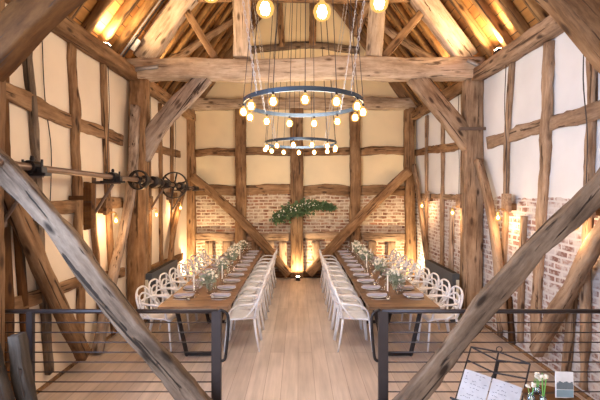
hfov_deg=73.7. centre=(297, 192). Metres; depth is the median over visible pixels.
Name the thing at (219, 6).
rafter
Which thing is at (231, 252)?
flower arrangement
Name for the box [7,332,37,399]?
prop
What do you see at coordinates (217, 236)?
rail
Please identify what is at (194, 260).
chair
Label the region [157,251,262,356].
banquet table
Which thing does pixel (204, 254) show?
chair
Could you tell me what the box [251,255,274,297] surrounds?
chair
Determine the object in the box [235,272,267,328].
chair
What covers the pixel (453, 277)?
bench
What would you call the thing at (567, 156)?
wall
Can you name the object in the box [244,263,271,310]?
chair
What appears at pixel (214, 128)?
wall
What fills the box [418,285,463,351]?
chair
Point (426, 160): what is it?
stud
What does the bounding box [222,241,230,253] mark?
stud
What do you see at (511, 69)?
stud
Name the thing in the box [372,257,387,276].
flower arrangement
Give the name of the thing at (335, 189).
rail
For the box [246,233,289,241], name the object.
rail
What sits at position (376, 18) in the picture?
strut
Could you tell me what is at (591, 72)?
stud
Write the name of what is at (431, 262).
grille
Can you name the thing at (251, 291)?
chair
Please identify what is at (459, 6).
rafter
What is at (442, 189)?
stud
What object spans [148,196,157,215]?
wall sconce
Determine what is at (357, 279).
folded napkin
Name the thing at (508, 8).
rafter
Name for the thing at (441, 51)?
rafter
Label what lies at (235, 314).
chair
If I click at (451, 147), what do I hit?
wall rail
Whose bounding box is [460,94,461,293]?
stud
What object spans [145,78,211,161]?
knee brace
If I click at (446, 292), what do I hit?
chair
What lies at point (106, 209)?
wall sconce
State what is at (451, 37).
rafter
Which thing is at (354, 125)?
post
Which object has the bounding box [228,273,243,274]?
folded napkin
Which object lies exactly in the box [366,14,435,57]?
brace
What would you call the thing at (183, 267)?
chair
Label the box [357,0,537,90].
ceiling
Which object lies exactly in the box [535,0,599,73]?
knee brace
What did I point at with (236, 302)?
chair
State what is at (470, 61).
rod
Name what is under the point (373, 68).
tie beam
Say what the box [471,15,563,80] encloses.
wall plate
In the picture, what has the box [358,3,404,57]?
rafter
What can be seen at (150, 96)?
cable
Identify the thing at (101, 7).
rafter
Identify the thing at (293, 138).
ring chandelier
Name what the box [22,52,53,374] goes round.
stud
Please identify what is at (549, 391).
side table
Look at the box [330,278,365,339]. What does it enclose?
chair
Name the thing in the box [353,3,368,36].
purlin
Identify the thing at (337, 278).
chair
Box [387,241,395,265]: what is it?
stud
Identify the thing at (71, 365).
baseboard
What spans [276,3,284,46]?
stud
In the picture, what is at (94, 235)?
stud
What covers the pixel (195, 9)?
rafter
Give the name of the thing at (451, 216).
stud
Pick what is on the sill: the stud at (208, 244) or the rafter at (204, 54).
the stud at (208, 244)
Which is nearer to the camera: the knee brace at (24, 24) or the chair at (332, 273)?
the knee brace at (24, 24)
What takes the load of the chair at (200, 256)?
on the floor
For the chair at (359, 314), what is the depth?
5.64 m
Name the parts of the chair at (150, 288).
backrest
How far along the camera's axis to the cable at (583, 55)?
4.13 m
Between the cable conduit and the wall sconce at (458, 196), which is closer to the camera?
the cable conduit
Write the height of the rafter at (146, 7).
4.269 m
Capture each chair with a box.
[135,285,180,351]
[148,278,189,330]
[159,272,196,320]
[169,267,197,319]
[177,263,200,286]
[184,259,206,281]
[190,255,210,275]
[196,252,214,270]
[202,249,219,265]
[224,285,263,351]
[230,278,265,339]
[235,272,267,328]
[242,267,270,319]
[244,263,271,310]
[249,259,273,303]
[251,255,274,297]
[253,252,275,288]
[257,249,277,285]
[319,249,339,284]
[319,252,340,291]
[321,255,343,292]
[322,259,346,304]
[324,263,350,308]
[326,267,354,316]
[327,272,360,328]
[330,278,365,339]
[333,285,371,351]
[377,249,396,266]
[384,252,400,270]
[391,255,407,273]
[399,259,414,281]
[399,263,420,287]
[401,267,429,316]
[401,272,439,328]
[409,278,450,339]
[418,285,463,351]
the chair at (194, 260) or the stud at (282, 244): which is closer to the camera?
the chair at (194, 260)
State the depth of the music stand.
2.93 m
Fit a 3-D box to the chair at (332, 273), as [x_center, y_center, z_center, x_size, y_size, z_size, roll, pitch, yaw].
[0.769,1.773,8.584,0.539,0.858,0.580,0,0,0]
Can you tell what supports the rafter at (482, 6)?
attached to the ceiling at (520, 5)
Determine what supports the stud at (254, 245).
on the sill
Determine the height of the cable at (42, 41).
1.941 m
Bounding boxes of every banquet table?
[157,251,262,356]
[334,251,439,355]
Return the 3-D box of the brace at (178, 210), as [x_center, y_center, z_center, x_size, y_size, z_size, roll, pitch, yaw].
[-2.743,0.759,9.025,0.097,1.734,1.293,0,0,-1]
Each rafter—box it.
[68,1,86,19]
[81,0,114,32]
[98,0,139,42]
[112,0,157,53]
[122,0,164,57]
[133,0,197,57]
[154,3,214,83]
[159,2,226,88]
[160,3,202,57]
[166,2,232,94]
[172,10,232,95]
[199,3,272,97]
[208,2,254,57]
[218,2,261,58]
[330,3,409,97]
[343,3,421,106]
[349,3,423,103]
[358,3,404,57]
[384,16,413,57]
[385,3,447,90]
[390,3,455,84]
[403,2,449,56]
[410,0,477,56]
[448,0,495,57]
[471,0,512,46]
[495,0,529,34]
[523,0,548,21]
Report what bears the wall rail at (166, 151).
attached to the wall at (54, 47)
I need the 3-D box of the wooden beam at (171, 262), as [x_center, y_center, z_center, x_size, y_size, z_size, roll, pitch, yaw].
[-2.520,1.356,7.451,0.090,0.008,1.342,0,0,0]
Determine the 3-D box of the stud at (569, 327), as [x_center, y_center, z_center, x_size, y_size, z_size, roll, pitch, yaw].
[3.070,1.561,4.528,0.070,1.081,0.222,0,0,-2]
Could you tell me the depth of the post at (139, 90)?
6.65 m
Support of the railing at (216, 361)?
on the floor
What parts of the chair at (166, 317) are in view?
backrest, seat, leg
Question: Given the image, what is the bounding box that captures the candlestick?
[193,275,194,290]
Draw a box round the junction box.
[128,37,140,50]
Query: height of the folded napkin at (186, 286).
0.020 m
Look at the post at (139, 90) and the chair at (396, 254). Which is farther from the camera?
the chair at (396, 254)
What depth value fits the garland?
10.10 m
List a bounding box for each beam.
[125,55,484,83]
[189,97,416,110]
[197,0,409,2]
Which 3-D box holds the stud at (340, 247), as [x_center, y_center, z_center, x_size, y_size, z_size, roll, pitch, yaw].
[1.026,1.640,10.444,0.221,0.780,0.109,1,0,0]
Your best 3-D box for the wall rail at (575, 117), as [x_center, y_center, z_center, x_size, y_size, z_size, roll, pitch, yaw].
[3.075,-0.861,4.989,0.093,0.311,2.989,0,0,0]
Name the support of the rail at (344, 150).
attached to the wall at (214, 128)
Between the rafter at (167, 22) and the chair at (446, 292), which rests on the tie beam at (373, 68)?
the rafter at (167, 22)
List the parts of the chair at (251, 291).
seat, backrest, leg, leg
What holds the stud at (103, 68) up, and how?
attached to the wall at (54, 47)
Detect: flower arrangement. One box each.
[198,269,218,290]
[213,257,229,276]
[224,248,238,264]
[228,243,242,256]
[238,240,247,251]
[351,240,359,249]
[353,243,365,256]
[358,248,373,263]
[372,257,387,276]
[385,268,407,289]
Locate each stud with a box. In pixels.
[4,77,14,395]
[12,228,28,331]
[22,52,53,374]
[67,43,85,336]
[90,216,99,317]
[100,63,116,334]
[148,162,151,271]
[158,103,163,264]
[170,123,174,259]
[205,241,213,264]
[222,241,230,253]
[251,241,259,264]
[265,241,273,263]
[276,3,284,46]
[279,241,286,264]
[309,3,316,44]
[312,241,320,270]
[333,245,341,264]
[368,241,375,254]
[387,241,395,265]
[424,115,428,271]
[440,125,444,265]
[448,208,454,270]
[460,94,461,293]
[497,62,515,336]
[506,296,515,343]
[517,216,527,341]
[530,40,554,343]
[561,295,577,370]
[579,59,597,389]
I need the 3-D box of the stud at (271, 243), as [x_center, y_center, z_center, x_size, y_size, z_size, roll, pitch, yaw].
[-0.745,1.640,10.446,0.215,0.780,0.112,1,0,0]
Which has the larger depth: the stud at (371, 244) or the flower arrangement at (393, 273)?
the stud at (371, 244)
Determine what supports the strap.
attached to the post at (472, 206)
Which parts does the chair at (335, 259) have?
backrest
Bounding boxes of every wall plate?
[5,0,137,81]
[150,82,195,120]
[411,81,461,120]
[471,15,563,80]
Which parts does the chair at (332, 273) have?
backrest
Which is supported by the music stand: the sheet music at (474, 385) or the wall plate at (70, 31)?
the sheet music at (474, 385)
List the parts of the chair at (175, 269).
backrest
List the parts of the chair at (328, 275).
leg, leg, backrest, seat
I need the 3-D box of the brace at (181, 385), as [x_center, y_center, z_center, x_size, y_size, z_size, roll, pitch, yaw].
[-1.610,0.788,3.295,2.571,2.976,0.142,0,0,0]
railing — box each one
[4,309,229,399]
[370,309,599,399]
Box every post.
[0,0,5,363]
[127,79,149,321]
[186,109,196,277]
[235,108,246,250]
[290,108,303,277]
[349,109,361,250]
[403,107,415,277]
[461,79,483,316]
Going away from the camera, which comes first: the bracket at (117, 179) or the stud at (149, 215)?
the bracket at (117, 179)
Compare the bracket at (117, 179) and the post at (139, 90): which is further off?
the post at (139, 90)
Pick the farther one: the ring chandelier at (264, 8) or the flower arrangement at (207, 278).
the flower arrangement at (207, 278)
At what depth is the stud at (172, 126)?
8.97 m
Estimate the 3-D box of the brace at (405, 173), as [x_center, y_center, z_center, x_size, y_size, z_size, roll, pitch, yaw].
[1.556,0.748,10.221,2.732,2.828,0.133,0,0,0]
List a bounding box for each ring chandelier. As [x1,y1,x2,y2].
[241,0,365,125]
[253,2,346,153]
[260,0,384,18]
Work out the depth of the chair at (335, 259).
9.71 m
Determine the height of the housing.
0.600 m
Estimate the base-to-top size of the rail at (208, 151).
0.240 m
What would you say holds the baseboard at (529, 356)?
attached to the wall at (567, 156)
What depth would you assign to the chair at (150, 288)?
6.29 m
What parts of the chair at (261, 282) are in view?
seat, backrest, leg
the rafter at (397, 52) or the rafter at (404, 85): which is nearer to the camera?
the rafter at (397, 52)
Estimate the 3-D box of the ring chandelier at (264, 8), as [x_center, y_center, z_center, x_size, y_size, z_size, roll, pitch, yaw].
[0.060,-3.544,1.621,2.137,5.112,1.451,0,0,0]
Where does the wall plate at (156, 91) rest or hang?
on the wall at (54, 47)
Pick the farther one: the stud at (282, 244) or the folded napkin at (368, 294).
the stud at (282, 244)
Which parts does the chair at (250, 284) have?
seat, backrest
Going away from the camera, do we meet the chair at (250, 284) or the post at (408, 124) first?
the chair at (250, 284)
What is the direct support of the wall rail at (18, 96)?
attached to the wall at (54, 47)
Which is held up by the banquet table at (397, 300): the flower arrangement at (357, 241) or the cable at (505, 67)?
the flower arrangement at (357, 241)
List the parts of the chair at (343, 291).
backrest, seat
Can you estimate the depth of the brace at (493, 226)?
6.02 m
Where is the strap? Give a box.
[459,127,485,130]
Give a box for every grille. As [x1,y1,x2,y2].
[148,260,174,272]
[428,260,455,272]
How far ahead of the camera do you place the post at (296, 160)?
10.30 m
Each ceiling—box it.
[74,0,232,90]
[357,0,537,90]
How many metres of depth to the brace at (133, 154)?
6.29 m
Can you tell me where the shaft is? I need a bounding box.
[0,159,204,198]
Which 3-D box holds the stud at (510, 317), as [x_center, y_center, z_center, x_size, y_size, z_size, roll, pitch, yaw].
[3.072,1.827,5.786,0.069,0.665,0.217,0,0,3]
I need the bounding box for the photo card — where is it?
[555,371,573,397]
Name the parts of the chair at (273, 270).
backrest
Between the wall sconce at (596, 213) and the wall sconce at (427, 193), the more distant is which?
the wall sconce at (427, 193)
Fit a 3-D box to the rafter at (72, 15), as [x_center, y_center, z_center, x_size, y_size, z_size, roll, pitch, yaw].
[-1.500,-4.162,5.019,3.122,4.271,0.118,0,0,0]
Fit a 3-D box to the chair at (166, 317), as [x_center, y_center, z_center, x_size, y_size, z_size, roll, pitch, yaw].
[-2.015,1.773,5.750,0.539,0.858,0.580,0,0,0]
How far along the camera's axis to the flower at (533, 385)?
2.36 m
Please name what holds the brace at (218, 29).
attached to the purlin
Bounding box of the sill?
[195,271,404,277]
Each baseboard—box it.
[36,278,185,393]
[420,278,593,399]
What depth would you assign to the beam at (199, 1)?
6.78 m
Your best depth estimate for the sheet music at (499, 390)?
2.78 m
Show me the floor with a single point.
(298, 358)
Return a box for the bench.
[425,260,459,321]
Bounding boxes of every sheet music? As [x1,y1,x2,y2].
[456,369,490,399]
[487,378,521,399]
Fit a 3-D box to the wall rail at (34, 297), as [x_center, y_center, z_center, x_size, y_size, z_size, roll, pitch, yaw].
[-2.850,1.193,5.010,0.074,0.367,3.083,0,0,0]
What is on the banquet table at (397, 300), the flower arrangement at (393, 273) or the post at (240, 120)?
the flower arrangement at (393, 273)
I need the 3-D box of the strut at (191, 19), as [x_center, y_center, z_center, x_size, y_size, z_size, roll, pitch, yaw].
[-1.635,-2.665,6.747,0.576,0.835,0.113,0,0,0]
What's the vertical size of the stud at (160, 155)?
4.012 m
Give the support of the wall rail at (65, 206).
attached to the wall at (54, 47)
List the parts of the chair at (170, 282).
backrest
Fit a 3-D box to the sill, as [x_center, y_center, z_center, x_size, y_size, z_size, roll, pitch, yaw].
[0.055,2.123,10.423,5.450,0.184,0.174,0,0,0]
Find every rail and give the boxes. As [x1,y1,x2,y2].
[6,82,123,145]
[15,267,124,308]
[50,197,123,213]
[151,253,182,269]
[155,145,180,157]
[195,148,234,156]
[195,184,235,195]
[196,232,234,241]
[246,147,289,155]
[246,184,289,194]
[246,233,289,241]
[303,147,349,155]
[303,184,349,196]
[303,231,349,240]
[360,232,404,241]
[361,146,403,155]
[361,185,404,195]
[415,142,459,155]
[415,193,455,199]
[486,100,599,148]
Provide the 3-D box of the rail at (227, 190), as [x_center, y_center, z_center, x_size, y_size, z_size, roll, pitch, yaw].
[-2.150,-0.075,10.446,1.040,0.307,0.138,0,0,0]
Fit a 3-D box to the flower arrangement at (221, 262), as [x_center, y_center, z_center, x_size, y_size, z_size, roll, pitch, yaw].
[-1.298,1.260,6.757,0.277,0.359,0.288,0,0,17]
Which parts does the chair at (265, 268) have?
backrest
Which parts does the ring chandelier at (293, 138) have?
chain, chain, cord, cord, cord, cord, cord, cord, cord, cord, cord, cord, cord, cord, chain, chain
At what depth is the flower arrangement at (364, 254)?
7.67 m
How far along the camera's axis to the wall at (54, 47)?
5.35 m
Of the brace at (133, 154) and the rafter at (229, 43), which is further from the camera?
the rafter at (229, 43)
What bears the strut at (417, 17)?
on the tie beam at (373, 68)
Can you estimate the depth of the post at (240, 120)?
10.31 m
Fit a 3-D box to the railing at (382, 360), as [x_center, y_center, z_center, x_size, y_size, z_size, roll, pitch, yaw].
[1.825,1.606,3.500,2.389,1.188,0.120,0,0,0]
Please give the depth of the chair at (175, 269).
7.17 m
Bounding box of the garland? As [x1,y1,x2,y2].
[269,198,337,225]
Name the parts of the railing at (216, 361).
post, rail, post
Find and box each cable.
[42,41,51,200]
[107,69,109,189]
[149,96,150,171]
[426,128,427,184]
[458,95,459,175]
[504,67,506,192]
[583,55,587,183]
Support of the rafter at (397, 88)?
on the wall plate at (452, 91)
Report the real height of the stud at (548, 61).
3.929 m
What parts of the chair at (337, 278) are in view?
leg, backrest, seat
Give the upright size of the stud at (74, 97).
4.209 m
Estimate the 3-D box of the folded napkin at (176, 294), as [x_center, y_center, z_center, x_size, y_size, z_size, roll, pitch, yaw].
[-1.580,1.408,5.560,0.270,0.020,0.100,0,0,-1]
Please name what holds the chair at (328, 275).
on the floor
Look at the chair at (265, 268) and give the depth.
9.15 m
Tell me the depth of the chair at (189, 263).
8.14 m
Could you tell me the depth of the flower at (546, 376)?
2.33 m
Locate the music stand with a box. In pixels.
[450,346,530,399]
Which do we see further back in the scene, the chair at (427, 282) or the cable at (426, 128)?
the cable at (426, 128)
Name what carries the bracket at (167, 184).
attached to the wall at (54, 47)
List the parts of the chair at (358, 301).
leg, leg, backrest, seat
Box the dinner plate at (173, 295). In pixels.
[173,295,190,297]
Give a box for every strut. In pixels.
[184,9,217,57]
[232,0,251,59]
[365,0,385,55]
[382,10,423,55]
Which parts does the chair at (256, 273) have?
backrest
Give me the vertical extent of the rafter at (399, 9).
4.278 m
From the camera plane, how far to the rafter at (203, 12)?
7.98 m
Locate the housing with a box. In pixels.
[69,182,94,229]
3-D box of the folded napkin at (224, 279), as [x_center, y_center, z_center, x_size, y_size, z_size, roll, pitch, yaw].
[-1.080,1.408,6.480,0.270,0.020,0.100,0,0,2]
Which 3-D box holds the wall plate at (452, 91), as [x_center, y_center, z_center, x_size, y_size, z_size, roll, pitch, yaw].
[2.990,-1.970,8.635,0.196,0.224,3.730,0,0,0]
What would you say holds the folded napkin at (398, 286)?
on the dinner plate
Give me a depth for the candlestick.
5.52 m
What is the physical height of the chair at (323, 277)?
0.858 m
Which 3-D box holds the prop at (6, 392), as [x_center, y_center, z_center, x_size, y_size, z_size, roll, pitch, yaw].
[-2.293,1.701,3.069,0.434,1.047,0.173,0,0,4]
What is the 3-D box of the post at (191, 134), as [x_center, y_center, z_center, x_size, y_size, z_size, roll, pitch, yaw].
[-2.788,0.000,10.408,0.267,4.400,0.256,0,0,0]
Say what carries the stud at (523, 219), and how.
attached to the wall at (567, 156)
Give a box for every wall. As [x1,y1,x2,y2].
[5,3,186,389]
[195,3,415,274]
[416,32,599,399]
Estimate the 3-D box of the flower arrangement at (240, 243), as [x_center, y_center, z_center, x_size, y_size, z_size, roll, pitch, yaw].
[-1.314,1.279,9.512,0.258,0.321,0.297,0,0,0]
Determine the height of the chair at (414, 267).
0.858 m
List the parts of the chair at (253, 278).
seat, backrest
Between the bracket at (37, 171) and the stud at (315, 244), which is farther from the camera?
the stud at (315, 244)
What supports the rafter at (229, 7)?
attached to the ceiling at (89, 5)
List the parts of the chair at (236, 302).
seat, backrest, leg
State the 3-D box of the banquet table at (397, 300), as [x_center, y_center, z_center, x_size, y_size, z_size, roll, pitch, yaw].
[1.350,1.823,7.505,0.900,0.767,4.890,0,0,0]
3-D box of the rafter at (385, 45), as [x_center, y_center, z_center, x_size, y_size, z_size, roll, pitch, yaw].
[1.703,-4.163,9.797,3.116,4.271,0.118,0,0,0]
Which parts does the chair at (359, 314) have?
leg, leg, backrest, seat, leg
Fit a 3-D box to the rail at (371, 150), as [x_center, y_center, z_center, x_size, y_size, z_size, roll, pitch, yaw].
[2.205,-1.098,10.439,1.150,0.249,0.144,-1,0,0]
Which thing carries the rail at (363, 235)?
attached to the wall at (214, 128)
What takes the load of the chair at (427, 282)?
on the floor
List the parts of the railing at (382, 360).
post, rail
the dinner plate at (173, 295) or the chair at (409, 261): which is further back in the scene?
the chair at (409, 261)
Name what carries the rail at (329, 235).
attached to the wall at (214, 128)
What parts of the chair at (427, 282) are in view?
backrest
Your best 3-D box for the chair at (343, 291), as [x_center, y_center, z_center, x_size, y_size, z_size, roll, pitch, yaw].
[0.767,1.773,7.176,0.539,0.858,0.580,0,0,0]
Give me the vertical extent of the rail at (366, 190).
0.305 m
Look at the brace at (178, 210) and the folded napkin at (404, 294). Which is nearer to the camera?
the folded napkin at (404, 294)
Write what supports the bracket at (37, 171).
attached to the wall at (54, 47)
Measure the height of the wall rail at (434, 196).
0.147 m
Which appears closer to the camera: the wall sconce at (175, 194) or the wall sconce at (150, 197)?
the wall sconce at (150, 197)
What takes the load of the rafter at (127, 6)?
attached to the ceiling at (89, 5)
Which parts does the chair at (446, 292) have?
backrest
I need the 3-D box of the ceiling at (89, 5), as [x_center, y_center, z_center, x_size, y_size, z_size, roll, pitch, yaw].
[-1.633,-4.160,3.275,3.465,4.773,14.950,0,0,0]
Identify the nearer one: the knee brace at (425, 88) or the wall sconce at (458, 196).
the knee brace at (425, 88)
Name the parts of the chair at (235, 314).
leg, leg, seat, backrest, leg, leg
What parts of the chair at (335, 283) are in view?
backrest, seat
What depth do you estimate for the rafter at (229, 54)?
10.38 m
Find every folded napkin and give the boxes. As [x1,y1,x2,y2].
[174,293,194,295]
[183,285,201,287]
[210,293,229,295]
[217,285,235,287]
[223,279,239,280]
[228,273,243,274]
[354,273,368,274]
[357,279,374,280]
[362,285,380,287]
[367,293,387,295]
[397,285,413,287]
[403,293,423,295]
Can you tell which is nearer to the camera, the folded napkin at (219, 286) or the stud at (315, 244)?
the folded napkin at (219, 286)
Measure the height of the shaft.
0.540 m
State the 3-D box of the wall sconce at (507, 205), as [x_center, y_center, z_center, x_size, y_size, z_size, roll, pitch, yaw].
[2.959,0.205,5.720,0.282,0.395,0.200,0,0,0]
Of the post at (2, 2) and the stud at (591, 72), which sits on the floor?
the post at (2, 2)
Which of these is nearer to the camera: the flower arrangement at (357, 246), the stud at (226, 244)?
the flower arrangement at (357, 246)
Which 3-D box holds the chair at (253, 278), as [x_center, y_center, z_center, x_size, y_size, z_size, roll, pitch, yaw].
[-0.760,1.773,8.126,0.539,0.858,0.580,0,0,0]
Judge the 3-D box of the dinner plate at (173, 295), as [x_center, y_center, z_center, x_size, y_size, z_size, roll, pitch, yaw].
[-1.590,1.429,5.560,0.276,0.021,0.276,0,0,0]
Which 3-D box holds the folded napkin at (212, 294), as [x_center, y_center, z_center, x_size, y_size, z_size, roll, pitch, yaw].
[-1.080,1.408,5.560,0.270,0.020,0.100,0,0,3]
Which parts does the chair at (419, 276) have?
backrest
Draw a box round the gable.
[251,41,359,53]
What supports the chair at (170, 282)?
on the floor
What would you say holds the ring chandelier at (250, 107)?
hanging from the ceiling at (89, 5)
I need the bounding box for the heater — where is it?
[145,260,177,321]
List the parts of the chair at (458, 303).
leg, leg, seat, backrest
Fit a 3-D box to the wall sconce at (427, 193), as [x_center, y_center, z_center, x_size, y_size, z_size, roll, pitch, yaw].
[2.959,0.147,9.226,0.282,0.395,0.200,0,0,0]
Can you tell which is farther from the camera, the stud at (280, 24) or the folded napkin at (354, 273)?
the stud at (280, 24)
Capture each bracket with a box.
[4,156,50,226]
[92,169,124,217]
[148,177,171,213]
[166,183,190,212]
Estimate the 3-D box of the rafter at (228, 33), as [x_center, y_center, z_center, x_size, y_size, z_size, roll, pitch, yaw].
[-1.504,-4.165,9.772,3.117,4.275,0.114,0,0,0]
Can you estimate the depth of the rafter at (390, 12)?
8.42 m
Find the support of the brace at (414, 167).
attached to the post at (408, 124)
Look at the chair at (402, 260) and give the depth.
8.60 m
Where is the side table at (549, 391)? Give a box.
[522,385,580,399]
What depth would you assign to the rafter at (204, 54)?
9.27 m
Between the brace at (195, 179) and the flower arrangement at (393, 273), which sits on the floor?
the brace at (195, 179)
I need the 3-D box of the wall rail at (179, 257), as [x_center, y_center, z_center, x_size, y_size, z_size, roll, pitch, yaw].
[-2.853,1.521,8.757,0.071,0.194,2.124,0,-2,0]
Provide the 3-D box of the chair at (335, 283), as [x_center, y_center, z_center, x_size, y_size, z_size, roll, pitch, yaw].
[0.776,1.773,7.648,0.539,0.858,0.580,0,0,1]
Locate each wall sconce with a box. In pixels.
[98,197,117,221]
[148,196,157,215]
[169,192,181,208]
[421,191,432,206]
[451,194,461,213]
[496,194,516,218]
[590,208,599,217]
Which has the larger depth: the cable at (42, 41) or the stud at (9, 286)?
the cable at (42, 41)
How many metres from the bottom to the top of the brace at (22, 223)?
3.060 m
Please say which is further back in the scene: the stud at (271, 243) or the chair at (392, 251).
the stud at (271, 243)
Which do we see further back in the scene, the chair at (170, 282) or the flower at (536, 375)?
the chair at (170, 282)
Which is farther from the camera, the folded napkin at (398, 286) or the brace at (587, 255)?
the folded napkin at (398, 286)
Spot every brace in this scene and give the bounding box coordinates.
[0,0,86,81]
[0,148,212,399]
[4,152,90,360]
[92,105,140,351]
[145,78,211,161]
[167,191,184,261]
[168,16,232,57]
[189,173,291,277]
[306,167,412,276]
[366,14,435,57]
[392,167,599,399]
[407,77,468,150]
[412,164,428,262]
[474,158,507,329]
[529,218,599,356]
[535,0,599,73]
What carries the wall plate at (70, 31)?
attached to the wall at (54, 47)
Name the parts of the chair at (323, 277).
backrest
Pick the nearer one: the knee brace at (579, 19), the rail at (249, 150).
the knee brace at (579, 19)
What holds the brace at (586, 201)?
on the floor
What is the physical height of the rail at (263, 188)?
0.283 m
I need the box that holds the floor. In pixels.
[37,277,586,399]
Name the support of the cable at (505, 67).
attached to the wall plate at (547, 29)
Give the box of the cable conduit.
[120,0,160,55]
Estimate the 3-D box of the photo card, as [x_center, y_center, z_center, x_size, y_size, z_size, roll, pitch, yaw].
[1.612,1.160,2.419,0.131,0.160,0.027,0,0,-7]
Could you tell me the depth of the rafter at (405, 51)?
8.89 m
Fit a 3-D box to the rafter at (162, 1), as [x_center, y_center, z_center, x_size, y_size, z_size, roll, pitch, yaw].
[-2.035,-3.293,6.450,1.782,2.464,0.028,0,0,0]
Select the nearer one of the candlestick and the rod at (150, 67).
the candlestick
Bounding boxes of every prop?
[0,343,15,399]
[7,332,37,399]
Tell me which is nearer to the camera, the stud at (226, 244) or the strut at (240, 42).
the strut at (240, 42)
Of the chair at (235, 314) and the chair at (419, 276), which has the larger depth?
the chair at (419, 276)
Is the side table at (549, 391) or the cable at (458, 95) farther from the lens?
the cable at (458, 95)
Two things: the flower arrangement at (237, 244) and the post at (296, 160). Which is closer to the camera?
the flower arrangement at (237, 244)
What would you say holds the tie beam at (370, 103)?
attached to the wall at (214, 128)
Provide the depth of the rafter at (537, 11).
5.00 m
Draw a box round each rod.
[135,65,157,71]
[466,58,479,66]
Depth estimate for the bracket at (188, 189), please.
8.71 m
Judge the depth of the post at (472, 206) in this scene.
6.65 m
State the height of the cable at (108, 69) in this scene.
1.905 m
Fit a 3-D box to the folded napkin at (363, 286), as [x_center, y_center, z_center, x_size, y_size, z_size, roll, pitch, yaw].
[1.100,1.408,6.020,0.270,0.020,0.100,0,0,2]
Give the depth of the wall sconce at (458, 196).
7.37 m
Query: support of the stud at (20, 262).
attached to the wall at (54, 47)

